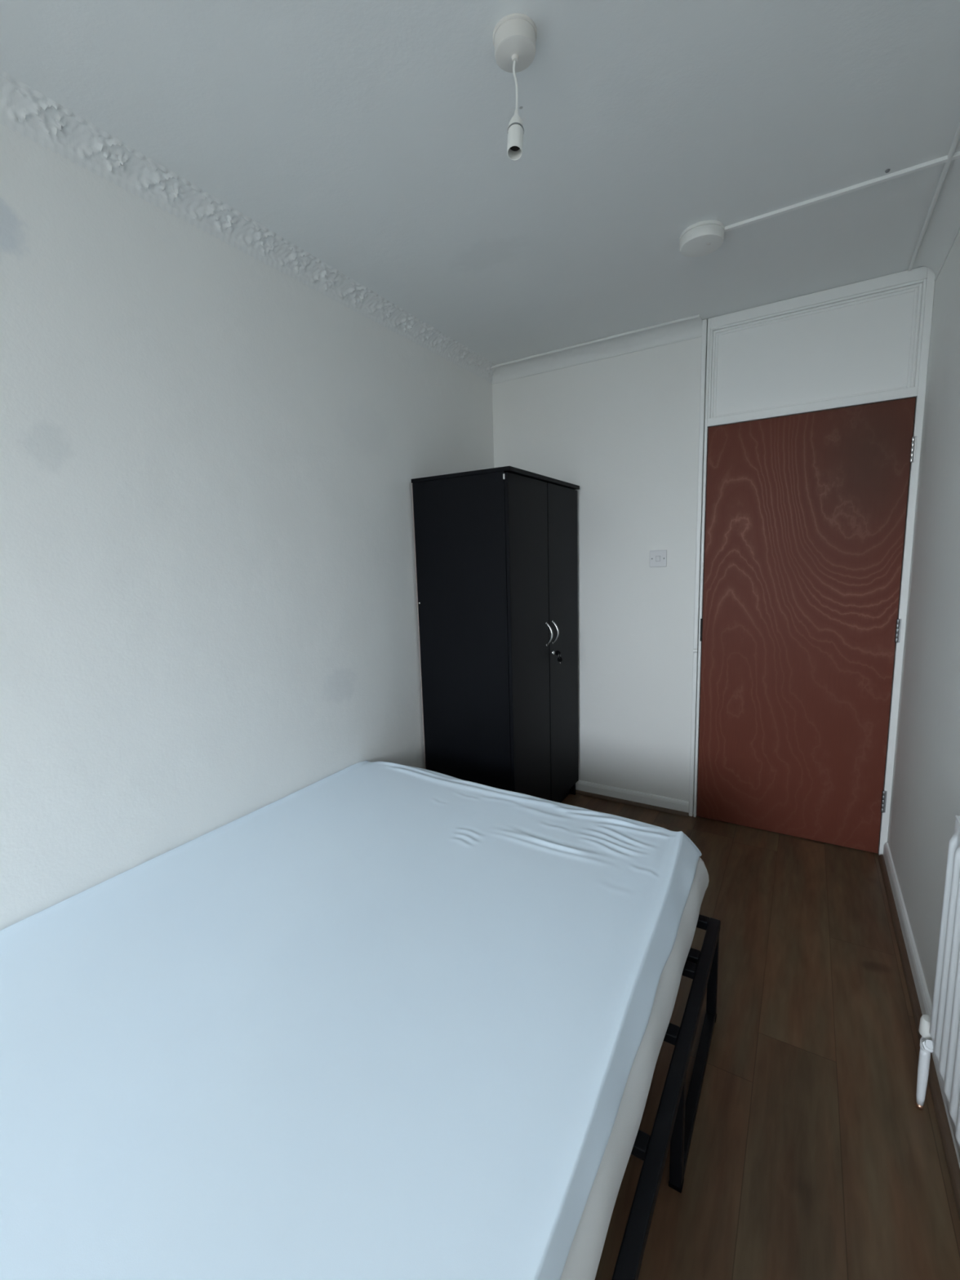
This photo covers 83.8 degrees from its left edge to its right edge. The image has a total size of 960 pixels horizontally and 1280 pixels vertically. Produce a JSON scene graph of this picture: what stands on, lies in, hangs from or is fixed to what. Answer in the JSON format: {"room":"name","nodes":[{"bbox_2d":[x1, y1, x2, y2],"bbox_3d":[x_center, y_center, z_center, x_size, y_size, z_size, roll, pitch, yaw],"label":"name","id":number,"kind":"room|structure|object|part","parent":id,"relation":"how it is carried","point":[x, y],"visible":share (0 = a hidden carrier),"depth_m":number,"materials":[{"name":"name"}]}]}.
{"room":"bedroom","nodes":[
{"label":"bedroom","id":0,"kind":"room"},
{"bbox_2d":[0,124,493,930],"bbox_3d":[-1.488,0.073,0.820,0.120,2.475,6.250,3,10,31],"label":"wall","id":1,"kind":"structure","parent":0,"point":[210,459],"depth_m":1.62,"materials":[{"name":"paint"}]},
{"bbox_2d":[0,70,496,383],"bbox_3d":[-1.428,-1.117,0.615,0.078,0.067,5.900,3,10,31],"label":"trim","id":2,"kind":"structure","parent":1,"relation":"attached to","point":[24,109],"depth_m":1.58,"materials":[{"name":"white paint"}]},
{"bbox_2d":[0,0,959,364],"bbox_3d":[-0.622,-1.147,0.085,2.300,0.100,6.250,3,10,31],"label":"ceiling","id":3,"kind":"structure","parent":0,"point":[369,136],"depth_m":1.38,"materials":[{"name":"white paint"}]},
{"bbox_2d":[493,13,537,160],"bbox_3d":[0.077,-1.151,1.143,0.093,0.242,0.093,3,10,31],"label":"pendant light","id":4,"kind":"object","parent":3,"relation":"hanging from","point":[515,35],"visible":1,"depth_m":1.12,"materials":[{"name":"white plastic"}]},
{"bbox_3d":[0.073,-1.268,1.125,0.093,0.006,0.093,3,10,31],"label":"plate","id":5,"kind":"part","parent":4,"relation":"part of","materials":[{"name":"white plastic"}]},
{"bbox_2d":[679,220,724,257],"bbox_3d":[0.761,-1.373,1.838,0.143,0.047,0.143,3,10,31],"label":"smoke detector","id":6,"kind":"object","parent":3,"relation":"attached to","point":[702,238],"visible":1,"depth_m":1.80,"materials":[{"name":"white plastic"}]},
{"bbox_2d":[724,151,959,232],"bbox_3d":[1.090,-1.373,1.650,0.624,0.011,0.016,3,10,31],"label":"cable trunking","id":7,"kind":"object","parent":3,"relation":"attached to","point":[944,159],"visible":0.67,"depth_m":1.63,"materials":[{"name":"white paint"}]},
{"bbox_2d":[492,320,707,813],"bbox_3d":[0.999,-0.300,2.844,2.000,2.475,0.150,3,10,31],"label":"wall","id":8,"kind":"structure","parent":0,"point":[624,429],"depth_m":2.87,"materials":[{"name":"paint"}]},
{"bbox_2d":[489,314,702,384],"bbox_3d":[0.538,-1.494,2.789,1.150,0.070,0.092,3,10,31],"label":"trim","id":9,"kind":"structure","parent":8,"relation":"attached to","point":[690,327],"depth_m":2.75,"materials":[{"name":"white"}]},
{"bbox_2d":[575,780,688,817],"bbox_3d":[0.626,0.878,3.161,1.150,0.076,0.032,3,10,31],"label":"baseboard","id":10,"kind":"structure","parent":8,"relation":"attached to","point":[647,801],"depth_m":3.01,"materials":[{"name":"white paint"}]},
{"bbox_2d":[649,550,666,567],"bbox_3d":[0.923,-0.422,2.773,0.086,0.086,0.015,3,10,31],"label":"light switch","id":11,"kind":"object","parent":8,"relation":"attached to","point":[658,558],"visible":1,"depth_m":2.77,"materials":[{"name":"white plastic"}]},
{"bbox_2d":[688,319,706,816],"bbox_3d":[1.092,-0.280,2.690,0.022,2.474,0.019,3,10,31],"label":"trim","id":12,"kind":"structure","parent":8,"relation":"attached to","point":[704,344],"depth_m":2.66,"materials":[{"name":"white paint"}]},
{"bbox_2d":[693,266,935,854],"bbox_3d":[1.473,-0.263,2.496,0.826,2.474,0.095,3,10,31],"label":"door","id":13,"kind":"structure","parent":8,"relation":"in","point":[815,402],"depth_m":2.44,"materials":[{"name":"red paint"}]},
{"bbox_3d":[1.434,-1.238,2.351,0.774,0.396,0.029,3,10,31],"label":"fanlight panel","id":14,"kind":"part","parent":13,"relation":"part of","materials":[{"name":"white paint"}]},
{"bbox_3d":[1.436,-1.243,2.354,0.786,0.400,0.061,3,10,31],"label":"panel moulding","id":15,"kind":"part","parent":13,"relation":"part of","materials":[{"name":"white paint"}]},
{"bbox_2d":[560,793,959,1279],"bbox_3d":[-0.544,1.389,0.457,2.300,0.080,6.250,3,10,31],"label":"floor","id":16,"kind":"structure","parent":0,"point":[812,1155],"depth_m":1.37,"materials":[{"name":"brown wood"}]},
{"bbox_2d":[411,466,579,803],"bbox_3d":[0.147,0.083,2.828,0.546,1.775,0.808,3,10,31],"label":"wardrobe","id":17,"kind":"object","parent":16,"relation":"on","point":[496,549],"visible":0.97,"depth_m":2.50,"materials":[{"name":"black wood"}]},
{"bbox_3d":[-0.085,0.069,2.968,0.004,1.735,0.799,3,10,31],"label":"panel","id":18,"kind":"part","parent":17,"relation":"part of","materials":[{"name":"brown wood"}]},
{"bbox_3d":[-0.078,0.145,2.511,0.488,1.757,0.016,3,10,31],"label":"panel","id":19,"kind":"part","parent":17,"relation":"part of","materials":[{"name":"black wood"}]},
{"bbox_3d":[0.110,-0.787,2.707,0.522,0.018,0.808,3,10,31],"label":"panel","id":20,"kind":"part","parent":17,"relation":"part of","materials":[{"name":"black wood"}]},
{"bbox_3d":[0.238,0.090,2.536,0.016,1.664,0.401,3,10,31],"label":"door","id":21,"kind":"part","parent":17,"relation":"part of","materials":[{"name":"black wood"}]},
{"bbox_3d":[0.343,-0.028,2.651,0.037,0.120,0.012,3,10,31],"label":"handle","id":22,"kind":"part","parent":17,"relation":"part of","materials":[{"name":"silver metal"}]},
{"bbox_3d":[0.383,-0.039,2.715,0.037,0.120,0.012,3,10,31],"label":"handle","id":23,"kind":"part","parent":17,"relation":"part of","materials":[{"name":"silver metal"}]},
{"bbox_2d":[553,650,562,663],"bbox_3d":[0.399,0.087,2.728,0.040,0.069,0.026,6,12,44],"label":"keys","id":24,"kind":"object","parent":17,"relation":"attached to","point":[557,652],"visible":1,"depth_m":2.72,"materials":[{"name":"black plastic"}]},
{"bbox_3d":[0.448,0.034,2.876,0.016,1.664,0.393,3,10,31],"label":"door","id":25,"kind":"part","parent":17,"relation":"part of","materials":[{"name":"black wood"}]},
{"bbox_3d":[0.330,0.036,3.173,0.488,1.757,0.016,3,10,31],"label":"panel","id":26,"kind":"part","parent":17,"relation":"part of","materials":[{"name":"black wood"}]},
{"bbox_2d":[611,914,720,1279],"bbox_3d":[-0.383,1.079,1.163,1.414,0.320,1.895,3,10,31],"label":"frame","id":27,"kind":"object","parent":16,"relation":"on","point":[675,1117],"visible":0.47,"depth_m":1.16,"materials":[{"name":"black"}]},
{"bbox_2d":[0,760,708,1279],"bbox_3d":[-0.357,0.797,1.253,1.425,0.244,2.013,3,10,31],"label":"mattress","id":28,"kind":"object","parent":27,"relation":"on","point":[375,1020],"visible":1,"depth_m":0.97,"materials":[{"name":"white fabric"}]},
{"bbox_3d":[0.097,0.804,1.928,1.354,0.028,0.030,3,10,31],"label":"rail","id":29,"kind":"part","parent":27,"relation":"part of","materials":[{"name":"black"}]},
{"bbox_2d":[887,230,959,1004],"bbox_3d":[0.323,0.178,-0.277,0.120,2.475,6.250,3,10,31],"label":"wall","id":30,"kind":"structure","parent":0,"point":[925,799],"depth_m":1.79,"materials":[{"name":"paint"}]},
{"bbox_2d":[877,842,959,1220],"bbox_3d":[0.299,1.359,-0.055,0.032,0.078,5.870,3,10,31],"label":"baseboard","id":31,"kind":"structure","parent":30,"relation":"attached to","point":[920,1000],"depth_m":1.65,"materials":[{"name":"white paint"}]},
{"bbox_2d":[907,121,959,280],"bbox_3d":[0.202,-1.018,-0.389,0.092,0.070,5.870,3,10,31],"label":"trim","id":32,"kind":"structure","parent":30,"relation":"attached to","point":[940,231],"depth_m":1.78,"materials":[{"name":"white"}]},
{"bbox_2d":[915,815,959,1158],"bbox_3d":[0.817,0.855,0.797,0.079,0.795,1.151,3,10,31],"label":"radiator","id":33,"kind":"object","parent":30,"relation":"attached to","point":[943,1027],"visible":1,"depth_m":1.16,"materials":[{"name":"white metal"}]},
{"bbox_3d":[0.785,0.763,0.771,0.024,0.587,1.100,3,10,31],"label":"panel","id":34,"kind":"part","parent":33,"relation":"part of","materials":[{"name":"white metal"}]},
{"bbox_2d":[955,815,959,826],"bbox_3d":[0.790,0.470,0.717,0.042,0.008,1.096,3,10,31],"label":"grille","id":35,"kind":"object","parent":33,"relation":"attached to","point":[957,817],"depth_m":1.18,"materials":[{"name":"white metal"}]}
]}

